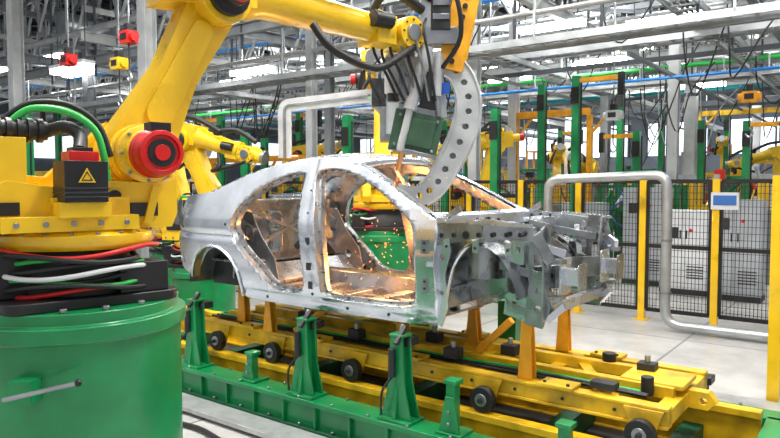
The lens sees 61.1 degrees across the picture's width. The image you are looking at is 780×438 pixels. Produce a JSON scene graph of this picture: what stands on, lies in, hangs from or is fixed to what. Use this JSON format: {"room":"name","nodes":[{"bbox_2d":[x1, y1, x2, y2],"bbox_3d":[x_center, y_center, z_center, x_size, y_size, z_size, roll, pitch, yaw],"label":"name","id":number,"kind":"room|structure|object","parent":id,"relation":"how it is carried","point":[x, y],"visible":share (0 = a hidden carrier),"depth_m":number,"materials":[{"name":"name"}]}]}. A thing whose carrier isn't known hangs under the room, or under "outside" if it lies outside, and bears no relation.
{"room":"factory floor","nodes":[
{"label":"factory floor","id":0,"kind":"room"},
{"bbox_2d":[0,0,126,49],"bbox_3d":[-4.241,-6.356,16.462,42.067,1.650,0.150,2,4,37],"label":"roof truss","id":1,"kind":"object","parent":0,"point":[45,32],"depth_m":21.96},
{"bbox_2d":[0,3,164,73],"bbox_3d":[-2.729,-6.458,18.450,42.067,1.650,0.150,2,4,37],"label":"roof truss","id":2,"kind":"object","parent":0,"point":[131,6],"depth_m":25.48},
{"bbox_2d":[0,40,295,194],"bbox_3d":[-18.106,-5.185,36.489,0.401,10.500,37.000,2,4,37],"label":"wall","id":3,"kind":"structure","parent":0,"point":[44,153],"depth_m":36.92,"materials":[{"name":"white"}]},
{"bbox_2d":[0,29,305,91],"bbox_3d":[-10.294,-7.372,33.267,0.160,1.360,31.569,2,4,37],"label":"roof truss","id":4,"kind":"object","parent":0,"point":[33,33],"depth_m":27.63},
{"bbox_2d":[0,0,317,62],"bbox_3d":[-3.921,-7.123,28.437,0.160,1.360,31.569,2,4,37],"label":"roof truss","id":5,"kind":"object","parent":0,"point":[31,14],"depth_m":20.12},
{"bbox_2d":[0,0,336,87],"bbox_3d":[-7.108,-7.247,30.852,0.160,1.360,31.569,2,4,37],"label":"roof truss","id":6,"kind":"object","parent":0,"point":[1,1],"depth_m":23.45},
{"bbox_2d":[32,2,502,91],"bbox_3d":[-1.218,-6.561,20.439,42.067,1.650,0.150,2,4,37],"label":"roof truss","id":7,"kind":"object","parent":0,"point":[499,6],"depth_m":28.95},
{"bbox_2d":[0,0,689,52],"bbox_3d":[0.898,-9.500,23.079,46.000,0.300,35.001,2,4,37],"label":"ceiling","id":8,"kind":"structure","parent":0,"point":[106,3],"depth_m":30.94,"materials":[{"name":"white"}]},
{"bbox_2d":[229,37,275,76],"bbox_3d":[-3.100,-6.090,14.706,1.300,5.650,0.260,2,4,37],"label":"ceiling lamp","id":9,"kind":"object","parent":8,"relation":"hanging from","point":[266,67],"visible":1,"depth_m":14.71,"materials":[{"name":"white"}]},
{"bbox_2d":[2,0,745,69],"bbox_3d":[1.412,-8.125,23.828,42.100,1.125,32.701,2,4,37],"label":"roof","id":10,"kind":"structure","parent":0,"point":[34,28],"depth_m":27.59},
{"bbox_2d":[59,0,77,101],"bbox_3d":[-5.295,-3.774,10.816,0.340,3.675,0.190,2,4,37],"label":"hoist","id":11,"kind":"object","parent":10,"relation":"hanging from","point":[68,59],"visible":1,"depth_m":10.83,"materials":[{"name":"metal"}]},
{"bbox_2d":[48,0,95,75],"bbox_3d":[-6.200,-5.837,12.716,1.300,5.950,0.260,2,4,37],"label":"ceiling lamp","id":12,"kind":"object","parent":10,"relation":"hanging from","point":[85,64],"depth_m":12.72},
{"bbox_2d":[63,12,93,77],"bbox_3d":[-8.400,-6.469,17.691,1.300,5.200,0.260,2,4,37],"label":"ceiling lamp","id":13,"kind":"object","parent":10,"relation":"hanging from","point":[88,72],"visible":0.26,"depth_m":17.51,"materials":[{"name":"white"}]},
{"bbox_2d":[0,0,165,56],"bbox_3d":[-5.898,-4.819,13.527,35.000,1.867,0.143,2,4,37],"label":"pipe","id":14,"kind":"object","parent":10,"relation":"hanging from","point":[132,18],"visible":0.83,"depth_m":14.19,"materials":[{"name":"metal"}]},
{"bbox_2d":[109,0,128,106],"bbox_3d":[-4.260,-3.674,10.321,0.340,3.825,0.190,2,4,37],"label":"hoist","id":15,"kind":"object","parent":10,"relation":"hanging from","point":[118,62],"visible":0.93,"depth_m":10.34,"materials":[{"name":"metal"}]},
{"bbox_2d":[118,0,138,82],"bbox_3d":[-3.906,-3.798,9.814,0.340,3.525,0.190,2,4,37],"label":"hoist","id":16,"kind":"object","parent":10,"relation":"hanging from","point":[128,36],"visible":1,"depth_m":9.82,"materials":[{"name":"metal"}]},
{"bbox_2d":[1,0,451,90],"bbox_3d":[-3.540,-5.184,16.618,35.000,1.457,0.133,2,4,37],"label":"pipe","id":17,"kind":"object","parent":10,"relation":"hanging from","point":[402,9],"visible":0.18,"depth_m":15.81,"materials":[{"name":"metal"}]},
{"bbox_2d":[0,0,500,91],"bbox_3d":[-3.721,-5.058,16.386,35.000,1.683,0.081,2,4,37],"label":"pipe","id":18,"kind":"object","parent":10,"relation":"hanging from","point":[483,1],"visible":0.18,"depth_m":16.48,"materials":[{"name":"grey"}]},
{"bbox_2d":[0,0,623,104],"bbox_3d":[-4.689,-4.591,15.133,35.000,2.488,0.089,2,4,37],"label":"pipe","id":19,"kind":"object","parent":10,"relation":"hanging from","point":[590,2],"visible":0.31,"depth_m":12.46,"materials":[{"name":"metal"}]},
{"bbox_2d":[0,0,779,138],"bbox_3d":[2.022,-4.800,23.976,35.000,2.980,26.600,2,4,37],"label":"steel frame","id":20,"kind":"object","parent":10,"relation":"hanging from","point":[255,29],"visible":0.21,"depth_m":16.28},
{"bbox_2d":[55,10,507,110],"bbox_3d":[-1.078,-5.662,27.294,0.651,0.650,25.000,2,4,37],"label":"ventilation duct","id":21,"kind":"object","parent":20,"relation":"hanging from","point":[61,14],"visible":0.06,"depth_m":17.49,"materials":[{"name":"metal"}]},
{"bbox_2d":[201,22,585,142],"bbox_3d":[2.388,-4.705,22.807,0.430,3.050,24.025,2,4,37],"label":"cable tray","id":22,"kind":"object","parent":20,"relation":"hanging from","point":[240,95],"visible":0.2,"depth_m":15.89,"materials":[{"name":"metal"}]},
{"bbox_2d":[187,0,779,164],"bbox_3d":[2.172,-2.590,16.242,18.686,2.624,10.101,3,4,41],"label":"hanging cables","id":23,"kind":"object","parent":20,"relation":"hanging from","point":[270,118],"visible":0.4,"depth_m":15.06,"materials":[{"name":"rubber"}]},
{"bbox_2d":[350,0,723,130],"bbox_3d":[7.016,-4.683,18.977,0.432,2.700,24.525,2,4,37],"label":"cable tray","id":24,"kind":"object","parent":20,"relation":"attached to","point":[508,61],"visible":0.32,"depth_m":14.34,"materials":[{"name":"metal"}]},
{"bbox_2d":[681,39,726,89],"bbox_3d":[8.600,-6.370,18.196,1.300,5.450,0.260,2,4,37],"label":"ceiling lamp","id":25,"kind":"object","parent":20,"relation":"hanging from","point":[720,83],"visible":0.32,"depth_m":18.10,"materials":[{"name":"white"}]},
{"bbox_2d":[657,0,779,96],"bbox_3d":[9.955,-4.709,17.056,0.430,2.450,24.025,2,4,37],"label":"cable tray","id":26,"kind":"object","parent":20,"relation":"attached to","point":[668,4],"visible":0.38,"depth_m":11.96,"materials":[{"name":"metal"}]},
{"bbox_2d":[738,1,761,137],"bbox_3d":[5.938,-3.475,10.832,0.340,4.275,0.190,2,4,37],"label":"hoist","id":27,"kind":"object","parent":20,"relation":"hanging from","point":[750,95],"visible":1,"depth_m":10.87,"materials":[{"name":"metal"}]},
{"bbox_2d":[0,0,779,116],"bbox_3d":[-4.265,-4.230,14.076,29.025,3.100,0.431,2,4,37],"label":"cable tray","id":28,"kind":"object","parent":10,"relation":"hanging from","point":[769,10],"visible":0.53,"depth_m":9.18,"materials":[{"name":"metal"}]},
{"bbox_2d":[24,0,779,120],"bbox_3d":[-1.865,-4.599,16.381,30.040,2.600,0.431,2,4,37],"label":"cable tray","id":29,"kind":"object","parent":10,"relation":"hanging from","point":[759,27],"visible":0.38,"depth_m":12.06,"materials":[{"name":"metal"}]},
{"bbox_2d":[603,47,623,152],"bbox_3d":[4.027,-3.426,11.835,0.340,4.475,0.190,2,4,37],"label":"hoist","id":30,"kind":"object","parent":29,"relation":"hanging from","point":[613,114],"visible":0.99,"depth_m":11.87,"materials":[{"name":"metal"}]},
{"bbox_2d":[29,0,779,134],"bbox_3d":[-2.270,-4.485,18.329,35.000,3.028,0.064,2,4,37],"label":"pipe","id":31,"kind":"object","parent":10,"relation":"hanging from","point":[770,67],"visible":0.3,"depth_m":13.45,"materials":[{"name":"blue"}]},
{"bbox_2d":[39,0,779,99],"bbox_3d":[-2.029,-5.127,18.615,35.000,1.776,0.168,2,4,37],"label":"pipe","id":32,"kind":"object","parent":10,"relation":"hanging from","point":[719,5],"visible":0.16,"depth_m":14.39,"materials":[{"name":"metal"}]},
{"bbox_2d":[80,13,779,127],"bbox_3d":[-0.819,-4.873,20.223,35.000,2.448,0.113,2,4,37],"label":"pipe","id":33,"kind":"object","parent":10,"relation":"hanging from","point":[773,56],"visible":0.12,"depth_m":15.66,"materials":[{"name":"green"}]},
{"bbox_2d":[131,1,779,125],"bbox_3d":[0.462,-4.590,18.636,27.025,2.850,0.431,2,4,37],"label":"cable tray","id":34,"kind":"object","parent":10,"relation":"hanging from","point":[766,73],"visible":0.26,"depth_m":15.05,"materials":[{"name":"metal"}]},
{"bbox_2d":[208,46,779,130],"bbox_3d":[2.204,-5.119,24.199,35.000,2.367,0.143,2,4,37],"label":"pipe","id":35,"kind":"object","parent":10,"relation":"hanging from","point":[736,86],"visible":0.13,"depth_m":21.04,"materials":[{"name":"metal"}]},
{"bbox_2d":[516,0,586,34],"bbox_3d":[3.000,-6.161,12.199,1.300,5.250,0.260,2,4,37],"label":"ceiling lamp","id":36,"kind":"object","parent":10,"relation":"hanging from","point":[578,20],"visible":0.95,"depth_m":12.22,"materials":[{"name":"white"}]},
{"bbox_2d":[571,4,627,65],"bbox_3d":[5.000,-6.341,15.694,1.300,5.250,0.260,2,4,37],"label":"ceiling lamp","id":37,"kind":"object","parent":10,"relation":"hanging from","point":[621,56],"visible":0.76,"depth_m":15.67,"materials":[{"name":"white"}]},
{"bbox_2d":[625,2,702,22],"bbox_3d":[4.900,-6.135,11.700,1.300,5.250,0.260,2,4,37],"label":"ceiling lamp","id":38,"kind":"object","parent":10,"relation":"hanging from","point":[634,18],"visible":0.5,"depth_m":11.84,"materials":[{"name":"white"}]},
{"bbox_2d":[190,1,746,104],"bbox_3d":[3.619,-6.889,26.803,42.067,1.650,0.150,2,4,37],"label":"roof truss","id":39,"kind":"object","parent":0,"point":[742,37],"depth_m":24.30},
{"bbox_2d":[182,232,768,437],"bbox_3d":[-1.218,0.979,20.828,46.000,0.200,48.000,2,4,37],"label":"floor","id":40,"kind":"structure","parent":0,"point":[739,366],"depth_m":8.40,"materials":[{"name":"concrete"}]},
{"bbox_2d":[6,0,25,109],"bbox_3d":[-7.837,-2.219,13.904,0.384,6.900,0.384,2,4,37],"label":"steel column","id":41,"kind":"structure","parent":40,"relation":"on","point":[14,20],"depth_m":13.83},
{"bbox_2d":[22,115,34,175],"bbox_3d":[-6.536,-0.268,12.002,0.280,3.200,0.280,2,4,37],"label":"support post","id":42,"kind":"object","parent":40,"relation":"on","point":[29,146],"visible":0.08,"depth_m":11.90,"materials":[{"name":"metal"}]},
{"bbox_2d":[40,105,62,160],"bbox_3d":[-8.768,-0.936,17.188,0.985,4.000,0.280,2,4,37],"label":"support post","id":43,"kind":"object","parent":40,"relation":"on","point":[56,116],"visible":0.11,"depth_m":16.87,"materials":[{"name":"metal"}]},
{"bbox_2d":[80,0,96,135],"bbox_3d":[-8.115,-2.424,17.899,0.400,6.900,0.400,2,4,37],"label":"steel column","id":44,"kind":"structure","parent":40,"relation":"on","point":[87,80],"depth_m":17.81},
{"bbox_2d":[136,0,156,257],"bbox_3d":[-4.357,-2.116,11.907,0.384,6.900,0.384,2,4,37],"label":"steel column","id":45,"kind":"structure","parent":40,"relation":"on","point":[146,17],"depth_m":11.83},
{"bbox_2d":[149,149,211,285],"bbox_3d":[-3.559,-0.078,11.110,0.941,2.912,1.919,-1,3,-22],"label":"robot","id":46,"kind":"object","parent":40,"relation":"on","point":[182,184],"visible":0.09,"depth_m":11.05,"materials":[{"name":"metal"}]},
{"bbox_2d":[194,116,225,185],"bbox_3d":[-3.839,-0.482,14.207,0.985,3.400,0.280,2,4,37],"label":"support post","id":47,"kind":"object","parent":40,"relation":"on","point":[221,175],"visible":0.3,"depth_m":13.90,"materials":[{"name":"metal"}]},
{"bbox_2d":[162,114,268,312],"bbox_3d":[-2.437,0.028,8.996,1.755,2.918,0.945,0,3,9],"label":"robot","id":48,"kind":"object","parent":40,"relation":"on","point":[195,139],"visible":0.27,"depth_m":8.77,"materials":[{"name":"metal"}]},
{"bbox_2d":[0,0,431,437],"bbox_3d":[-1.044,0.049,4.118,1.146,3.379,3.062,2,4,39],"label":"robot","id":49,"kind":"object","parent":40,"relation":"on","point":[78,300],"visible":0.99,"depth_m":3.15,"materials":[{"name":"metal"}]},
{"bbox_2d":[2,377,81,404],"bbox_3d":[-1.487,0.745,2.872,0.326,0.116,0.240,0,3,0],"label":"lever","id":50,"kind":"object","parent":49,"relation":"attached to","point":[21,390],"visible":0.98,"depth_m":2.85,"materials":[{"name":"metal"}]},
{"bbox_2d":[369,0,481,205],"bbox_3d":[0.273,-0.958,4.856,0.849,1.724,0.441,0,3,0],"label":"gun","id":51,"kind":"object","parent":49,"relation":"attached to","point":[447,26],"visible":0.86,"depth_m":4.85,"materials":[{"name":"metal"}]},
{"bbox_2d":[236,132,250,291],"bbox_3d":[-2.614,-0.118,12.010,0.280,2.900,0.280,2,4,37],"label":"support post","id":52,"kind":"object","parent":40,"relation":"on","point":[245,169],"visible":0.06,"depth_m":11.91,"materials":[{"name":"metal"}]},
{"bbox_2d":[167,154,323,177],"bbox_3d":[-3.792,-0.264,17.063,6.468,2.670,0.121,2,4,37],"label":"gantry","id":53,"kind":"object","parent":40,"relation":"on","point":[213,161],"visible":0.08,"depth_m":16.30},
{"bbox_2d":[188,181,302,212],"bbox_3d":[-4.845,0.112,15.998,8.180,2.030,0.181,2,4,37],"label":"fence","id":54,"kind":"object","parent":40,"relation":"on","point":[264,196],"visible":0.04,"depth_m":14.13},
{"bbox_2d":[182,392,326,437],"bbox_3d":[-1.898,1.644,5.307,4.100,0.070,1.130,2,4,37],"label":"plate","id":55,"kind":"object","parent":40,"relation":"on","point":[253,424],"visible":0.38,"depth_m":5.28,"materials":[{"name":"metal"}]},
{"bbox_2d":[259,138,269,247],"bbox_3d":[-2.837,-0.323,15.003,0.280,3.000,0.280,2,4,37],"label":"support post","id":56,"kind":"object","parent":40,"relation":"on","point":[264,142],"visible":0.27,"depth_m":14.89,"materials":[{"name":"metal"}]},
{"bbox_2d":[295,110,321,192],"bbox_3d":[-2.074,-0.816,16.797,0.885,3.800,0.280,2,4,37],"label":"support post","id":57,"kind":"object","parent":40,"relation":"on","point":[299,115],"visible":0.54,"depth_m":16.83,"materials":[{"name":"metal"}]},
{"bbox_2d":[305,29,317,157],"bbox_3d":[-1.534,-2.167,12.906,0.256,6.900,0.256,2,4,37],"label":"steel column","id":58,"kind":"structure","parent":40,"relation":"on","point":[310,38],"depth_m":12.86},
{"bbox_2d":[285,135,341,192],"bbox_3d":[-1.925,-0.497,16.683,2.073,3.175,0.851,1,3,18],"label":"robot","id":59,"kind":"object","parent":40,"relation":"on","point":[301,149],"visible":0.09,"depth_m":16.47,"materials":[{"name":"metal"}]},
{"bbox_2d":[324,33,334,179],"bbox_3d":[-1.271,-2.219,13.904,0.256,6.900,0.256,2,4,37],"label":"steel column","id":60,"kind":"structure","parent":40,"relation":"on","point":[329,83],"depth_m":13.87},
{"bbox_2d":[251,151,422,192],"bbox_3d":[-2.251,-0.823,24.035,8.468,3.070,0.121,2,4,37],"label":"gantry","id":61,"kind":"object","parent":40,"relation":"on","point":[392,152],"visible":0.03,"depth_m":22.70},
{"bbox_2d":[341,115,353,225],"bbox_3d":[-0.699,-0.167,11.006,0.280,3.100,0.280,2,4,37],"label":"support post","id":62,"kind":"object","parent":40,"relation":"on","point":[347,120],"visible":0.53,"depth_m":10.88,"materials":[{"name":"metal"}]},
{"bbox_2d":[349,48,411,323],"bbox_3d":[-0.012,-0.291,7.948,0.945,3.664,2.341,0,3,-9],"label":"robot","id":63,"kind":"object","parent":40,"relation":"on","point":[364,215],"visible":0.42,"depth_m":8.15,"materials":[{"name":"metal"}]},
{"bbox_2d":[278,56,397,158],"bbox_3d":[-0.460,-1.102,6.558,1.320,1.006,0.447,0,3,0],"label":"pipe","id":64,"kind":"object","parent":63,"relation":"attached to","point":[378,101],"visible":0.73,"depth_m":6.57,"materials":[{"name":"metal"}]},
{"bbox_2d":[412,176,440,210],"bbox_3d":[1.124,-0.165,19.718,0.800,2.200,0.540,2,4,37],"label":"tall cabinet","id":65,"kind":"object","parent":40,"relation":"on","point":[419,178],"visible":0.07,"depth_m":19.52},
{"bbox_2d":[440,120,451,258],"bbox_3d":[1.406,-0.411,13.814,0.885,3.300,0.280,2,4,37],"label":"support post","id":66,"kind":"object","parent":40,"relation":"on","point":[446,124],"visible":0.27,"depth_m":13.88,"materials":[{"name":"metal"}]},
{"bbox_2d":[468,0,481,210],"bbox_3d":[1.461,-2.090,11.408,0.256,6.900,0.256,2,4,37],"label":"steel column","id":67,"kind":"structure","parent":40,"relation":"on","point":[474,158],"depth_m":11.39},
{"bbox_2d":[181,292,779,437],"bbox_3d":[-1.028,1.132,6.594,8.500,0.961,1.969,2,4,37],"label":"base frame","id":68,"kind":"object","parent":40,"relation":"on","point":[303,404],"visible":0.4,"depth_m":5.20,"materials":[{"name":"metal"}]},
{"bbox_2d":[181,306,762,437],"bbox_3d":[-1.043,1.410,6.638,8.240,0.340,1.320,2,4,37],"label":"rail","id":69,"kind":"object","parent":68,"relation":"on","point":[724,420],"visible":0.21,"depth_m":4.92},
{"bbox_2d":[205,286,718,437],"bbox_3d":[0.236,0.862,5.624,4.668,0.860,1.280,2,4,37],"label":"carrier","id":70,"kind":"object","parent":69,"relation":"on","point":[680,388],"visible":0.73,"depth_m":4.90,"materials":[{"name":"metal"}]},
{"bbox_2d":[173,153,623,328],"bbox_3d":[-0.173,0.055,5.907,4.200,1.282,1.660,2,4,37],"label":"car","id":71,"kind":"object","parent":70,"relation":"on","point":[512,252],"visible":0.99,"depth_m":5.29,"materials":[{"name":"metal"}]},
{"bbox_2d":[212,312,648,397],"bbox_3d":[-0.056,1.052,5.537,4.322,0.024,0.209,2,4,37],"label":"hoses","id":72,"kind":"object","parent":70,"relation":"on","point":[490,365],"visible":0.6,"depth_m":4.98,"materials":[{"name":"rubber"}]},
{"bbox_2d":[436,128,524,210],"bbox_3d":[1.661,-0.233,12.701,1.968,3.058,0.851,-1,3,-12],"label":"robot","id":73,"kind":"object","parent":40,"relation":"on","point":[508,138],"visible":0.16,"depth_m":12.60,"materials":[{"name":"metal"}]},
{"bbox_2d":[449,122,511,211],"bbox_3d":[2.090,-0.529,15.320,0.851,3.379,2.031,-2,3,-32],"label":"robot","id":74,"kind":"object","parent":40,"relation":"on","point":[507,128],"visible":0.09,"depth_m":15.44,"materials":[{"name":"metal"}]},
{"bbox_2d":[489,109,500,302],"bbox_3d":[1.747,-0.217,11.003,0.280,3.200,0.280,2,4,37],"label":"support post","id":75,"kind":"object","parent":40,"relation":"on","point":[495,114],"visible":0.45,"depth_m":10.90,"materials":[{"name":"metal"}]},
{"bbox_2d":[507,0,519,198],"bbox_3d":[2.791,-2.270,14.903,0.320,6.900,0.320,2,4,37],"label":"steel column","id":76,"kind":"structure","parent":40,"relation":"on","point":[513,99],"depth_m":14.84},
{"bbox_2d":[519,169,536,179],"label":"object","id":77,"kind":"object","parent":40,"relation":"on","point":[530,173],"depth_m":21.88,"materials":[{"name":"metal"}]},
{"bbox_2d":[536,84,546,210],"bbox_3d":[2.970,-0.669,12.983,0.280,3.900,0.280,2,4,37],"label":"support post","id":78,"kind":"object","parent":40,"relation":"on","point":[542,88],"visible":0.55,"depth_m":12.88,"materials":[{"name":"metal"}]},
{"bbox_2d":[525,150,564,179],"bbox_3d":[7.530,-1.504,32.157,1.623,3.595,0.880,2,4,37],"label":"storage rack","id":79,"kind":"object","parent":40,"relation":"on","point":[533,152],"visible":0.14,"depth_m":32.20,"materials":[{"name":"metal"}]},
{"bbox_2d":[547,139,565,211],"bbox_3d":[4.598,-0.573,18.188,0.851,3.173,1.974,0,3,8],"label":"robot","id":80,"kind":"object","parent":40,"relation":"on","point":[555,157],"visible":0.32,"depth_m":18.14,"materials":[{"name":"metal"}]},
{"bbox_2d":[516,108,603,201],"bbox_3d":[3.673,-0.576,14.390,2.168,3.570,0.121,2,4,37],"label":"gantry","id":81,"kind":"object","parent":40,"relation":"on","point":[590,130],"visible":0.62,"depth_m":13.97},
{"bbox_2d":[552,183,568,211],"label":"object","id":82,"kind":"object","parent":40,"relation":"on","point":[554,207],"depth_m":15.19,"materials":[{"name":"metal"}]},
{"bbox_2d":[564,94,570,193],"bbox_3d":[8.648,-3.050,31.979,0.480,6.700,0.480,2,4,37],"label":"steel column","id":83,"kind":"structure","parent":40,"relation":"on","point":[568,145],"depth_m":31.85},
{"bbox_2d":[557,129,582,188],"bbox_3d":[5.088,-0.770,18.833,0.785,3.500,0.280,2,4,37],"label":"support post","id":84,"kind":"object","parent":40,"relation":"on","point":[561,133],"visible":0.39,"depth_m":18.84,"materials":[{"name":"metal"}]},
{"bbox_2d":[567,147,599,184],"bbox_3d":[4.295,-0.195,14.715,0.851,2.775,1.933,2,3,28],"label":"robot","id":85,"kind":"object","parent":40,"relation":"on","point":[595,168],"visible":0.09,"depth_m":14.50,"materials":[{"name":"metal"}]},
{"bbox_2d":[561,202,608,254],"bbox_3d":[3.928,0.464,13.345,0.800,1.600,0.540,2,4,37],"label":"cabinet","id":86,"kind":"object","parent":40,"relation":"on","point":[595,205],"visible":0.04,"depth_m":13.00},
{"bbox_2d":[408,179,772,325],"bbox_3d":[2.889,0.414,10.135,7.860,2.030,0.181,2,4,37],"label":"fence","id":87,"kind":"object","parent":40,"relation":"on","point":[715,248],"visible":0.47,"depth_m":9.28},
{"bbox_2d":[711,192,739,209],"bbox_3d":[4.471,-0.239,8.823,0.340,0.230,0.040,2,4,37],"label":"monitor","id":88,"kind":"object","parent":87,"relation":"attached to","point":[719,200],"visible":1,"depth_m":8.81,"materials":[{"name":"blue"}]},
{"bbox_2d":[410,183,771,254],"bbox_3d":[3.610,0.071,16.798,14.687,2.030,0.184,2,4,36],"label":"fence","id":89,"kind":"object","parent":40,"relation":"on","point":[452,187],"visible":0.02,"depth_m":16.35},
{"bbox_2d":[570,71,624,237],"bbox_3d":[3.639,-0.607,11.771,0.985,3.900,0.280,2,4,37],"label":"support post","id":90,"kind":"object","parent":40,"relation":"on","point":[576,89],"visible":0.61,"depth_m":11.86,"materials":[{"name":"metal"}]},
{"bbox_2d":[599,6,611,184],"bbox_3d":[5.504,-2.373,16.900,0.320,6.900,0.320,2,4,37],"label":"steel column","id":91,"kind":"structure","parent":40,"relation":"on","point":[605,97],"depth_m":16.84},
{"bbox_2d":[597,183,631,241],"label":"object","id":92,"kind":"object","parent":40,"relation":"on","point":[620,201],"depth_m":14.29,"materials":[{"name":"metal"}]},
{"bbox_2d":[614,85,625,257],"bbox_3d":[5.197,-0.922,14.972,0.280,4.200,0.280,2,4,37],"label":"support post","id":93,"kind":"object","parent":40,"relation":"on","point":[620,100],"visible":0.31,"depth_m":14.89,"materials":[{"name":"metal"}]},
{"bbox_2d":[598,131,642,284],"bbox_3d":[4.597,-0.229,13.189,0.885,3.000,0.280,2,4,37],"label":"support post","id":94,"kind":"object","parent":40,"relation":"on","point":[637,143],"visible":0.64,"depth_m":12.91,"materials":[{"name":"metal"}]},
{"bbox_2d":[622,187,661,286],"bbox_3d":[5.046,0.332,12.992,0.800,1.900,0.540,2,4,37],"label":"tall cabinet","id":95,"kind":"object","parent":40,"relation":"on","point":[631,239],"visible":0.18,"depth_m":12.87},
{"bbox_2d":[543,171,767,341],"bbox_3d":[3.592,0.424,8.847,3.305,2.143,0.150,2,4,37],"label":"hoop","id":96,"kind":"object","parent":40,"relation":"on","point":[666,183],"visible":0.8,"depth_m":8.74,"materials":[{"name":"metal"}]},
{"bbox_2d":[657,109,665,172],"bbox_3d":[7.353,-0.976,17.974,0.280,4.000,0.280,2,4,37],"label":"support post","id":97,"kind":"object","parent":40,"relation":"on","point":[661,146],"visible":0.31,"depth_m":17.86,"materials":[{"name":"metal"}]},
{"bbox_2d":[666,4,681,193],"bbox_3d":[5.973,-2.219,13.904,0.320,6.900,0.320,2,4,37],"label":"steel column","id":98,"kind":"structure","parent":40,"relation":"on","point":[673,137],"depth_m":13.84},
{"bbox_2d":[673,184,688,209],"label":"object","id":99,"kind":"object","parent":40,"relation":"on","point":[685,202],"depth_m":13.36,"materials":[{"name":"metal"}]},
{"bbox_2d":[659,209,708,296],"bbox_3d":[5.339,0.588,11.902,0.800,1.500,0.540,2,4,37],"label":"cabinet","id":100,"kind":"object","parent":40,"relation":"on","point":[704,214],"visible":0.64,"depth_m":11.64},
{"bbox_2d":[683,42,698,174],"bbox_3d":[8.370,-2.350,18.398,0.480,6.700,0.480,2,4,37],"label":"steel column","id":101,"kind":"structure","parent":40,"relation":"on","point":[691,112],"depth_m":18.29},
{"bbox_2d":[688,183,709,209],"label":"robot arm","id":102,"kind":"object","parent":40,"relation":"on","point":[700,189],"depth_m":13.27,"materials":[{"name":"metal"}]},
{"bbox_2d":[696,120,706,204],"bbox_3d":[7.035,-0.522,14.993,0.280,3.400,0.280,2,4,37],"label":"support post","id":103,"kind":"object","parent":40,"relation":"on","point":[702,127],"visible":0.48,"depth_m":14.89,"materials":[{"name":"metal"}]},
{"bbox_2d":[707,131,731,187],"bbox_3d":[9.781,-0.787,19.404,0.851,3.475,2.073,2,3,28],"label":"robot","id":104,"kind":"object","parent":40,"relation":"on","point":[721,141],"visible":0.24,"depth_m":18.96,"materials":[{"name":"metal"}]},
{"bbox_2d":[713,169,725,178],"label":"warning light","id":105,"kind":"object","parent":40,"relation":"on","point":[719,173],"depth_m":13.43,"materials":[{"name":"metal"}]},
{"bbox_2d":[723,115,730,191],"bbox_3d":[9.629,-1.028,18.972,0.280,4.000,0.280,2,4,37],"label":"support post","id":106,"kind":"object","parent":40,"relation":"on","point":[727,124],"visible":0.36,"depth_m":18.86,"materials":[{"name":"metal"}]},
{"bbox_2d":[697,107,779,176],"bbox_3d":[10.117,-1.033,18.395,2.968,4.070,0.120,2,4,37],"label":"gantry","id":107,"kind":"object","parent":40,"relation":"on","point":[766,109],"visible":0.39,"depth_m":18.57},
{"bbox_2d":[707,373,779,411],"bbox_3d":[2.983,1.500,5.279,2.300,0.360,0.400,2,4,37],"label":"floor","id":108,"kind":"structure","parent":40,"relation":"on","point":[753,402],"depth_m":5.43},
{"bbox_2d":[722,199,767,303],"bbox_3d":[5.895,0.523,11.224,0.800,1.700,0.540,2,4,37],"label":"tall cabinet","id":109,"kind":"object","parent":40,"relation":"on","point":[741,232],"visible":0.59,"depth_m":10.95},
{"bbox_2d":[725,141,779,173],"bbox_3d":[9.450,-0.435,16.520,1.974,3.068,0.851,1,3,18],"label":"robot","id":110,"kind":"object","parent":40,"relation":"on","point":[772,152],"visible":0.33,"depth_m":16.47,"materials":[{"name":"metal"}]},
{"bbox_2d":[752,78,761,173],"bbox_3d":[15.020,-2.801,27.148,0.480,6.700,0.480,2,4,37],"label":"steel column","id":111,"kind":"structure","parent":40,"relation":"on","point":[757,130],"depth_m":26.99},
{"bbox_2d":[741,120,779,199],"bbox_3d":[7.183,-0.312,12.848,0.785,3.200,0.280,2,4,37],"label":"support post","id":112,"kind":"object","parent":40,"relation":"on","point":[746,172],"visible":0.57,"depth_m":12.89,"materials":[{"name":"metal"}]},
{"bbox_2d":[751,166,769,208],"label":"robot arm","id":113,"kind":"object","parent":40,"relation":"on","point":[760,196],"depth_m":12.95,"materials":[{"name":"metal"}]},
{"bbox_2d":[754,160,772,173],"label":"robot arm","id":114,"kind":"object","parent":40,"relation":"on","point":[764,162],"depth_m":17.41,"materials":[{"name":"metal"}]},
{"bbox_2d":[752,174,779,209],"bbox_3d":[8.538,0.073,15.101,0.800,2.200,0.540,2,4,37],"label":"tall cabinet","id":115,"kind":"object","parent":40,"relation":"on","point":[754,176],"visible":0.09,"depth_m":14.81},
{"bbox_2d":[765,210,771,284],"bbox_3d":[8.057,0.481,12.754,1.327,1.627,0.918,2,4,37],"label":"cabinet","id":116,"kind":"object","parent":40,"relation":"on","point":[770,211],"visible":0.19,"depth_m":12.85,"materials":[{"name":"grey"}]},
{"bbox_2d":[766,175,779,402],"bbox_3d":[4.231,0.584,6.829,0.180,2.030,3.630,2,4,37],"label":"fence","id":117,"kind":"object","parent":40,"relation":"on","point":[773,352],"visible":0.93,"depth_m":5.43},
{"bbox_2d":[262,40,772,114],"bbox_3d":[7.851,-7.175,32.371,42.067,1.650,0.150,2,4,37],"label":"roof truss","id":118,"kind":"object","parent":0,"point":[735,40],"depth_m":29.61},
{"bbox_2d":[303,39,779,196],"bbox_3d":[11.509,-5.226,37.297,46.000,10.500,0.502,2,4,37],"label":"wall","id":119,"kind":"structure","parent":0,"point":[359,144],"depth_m":35.57,"materials":[{"name":"white"}]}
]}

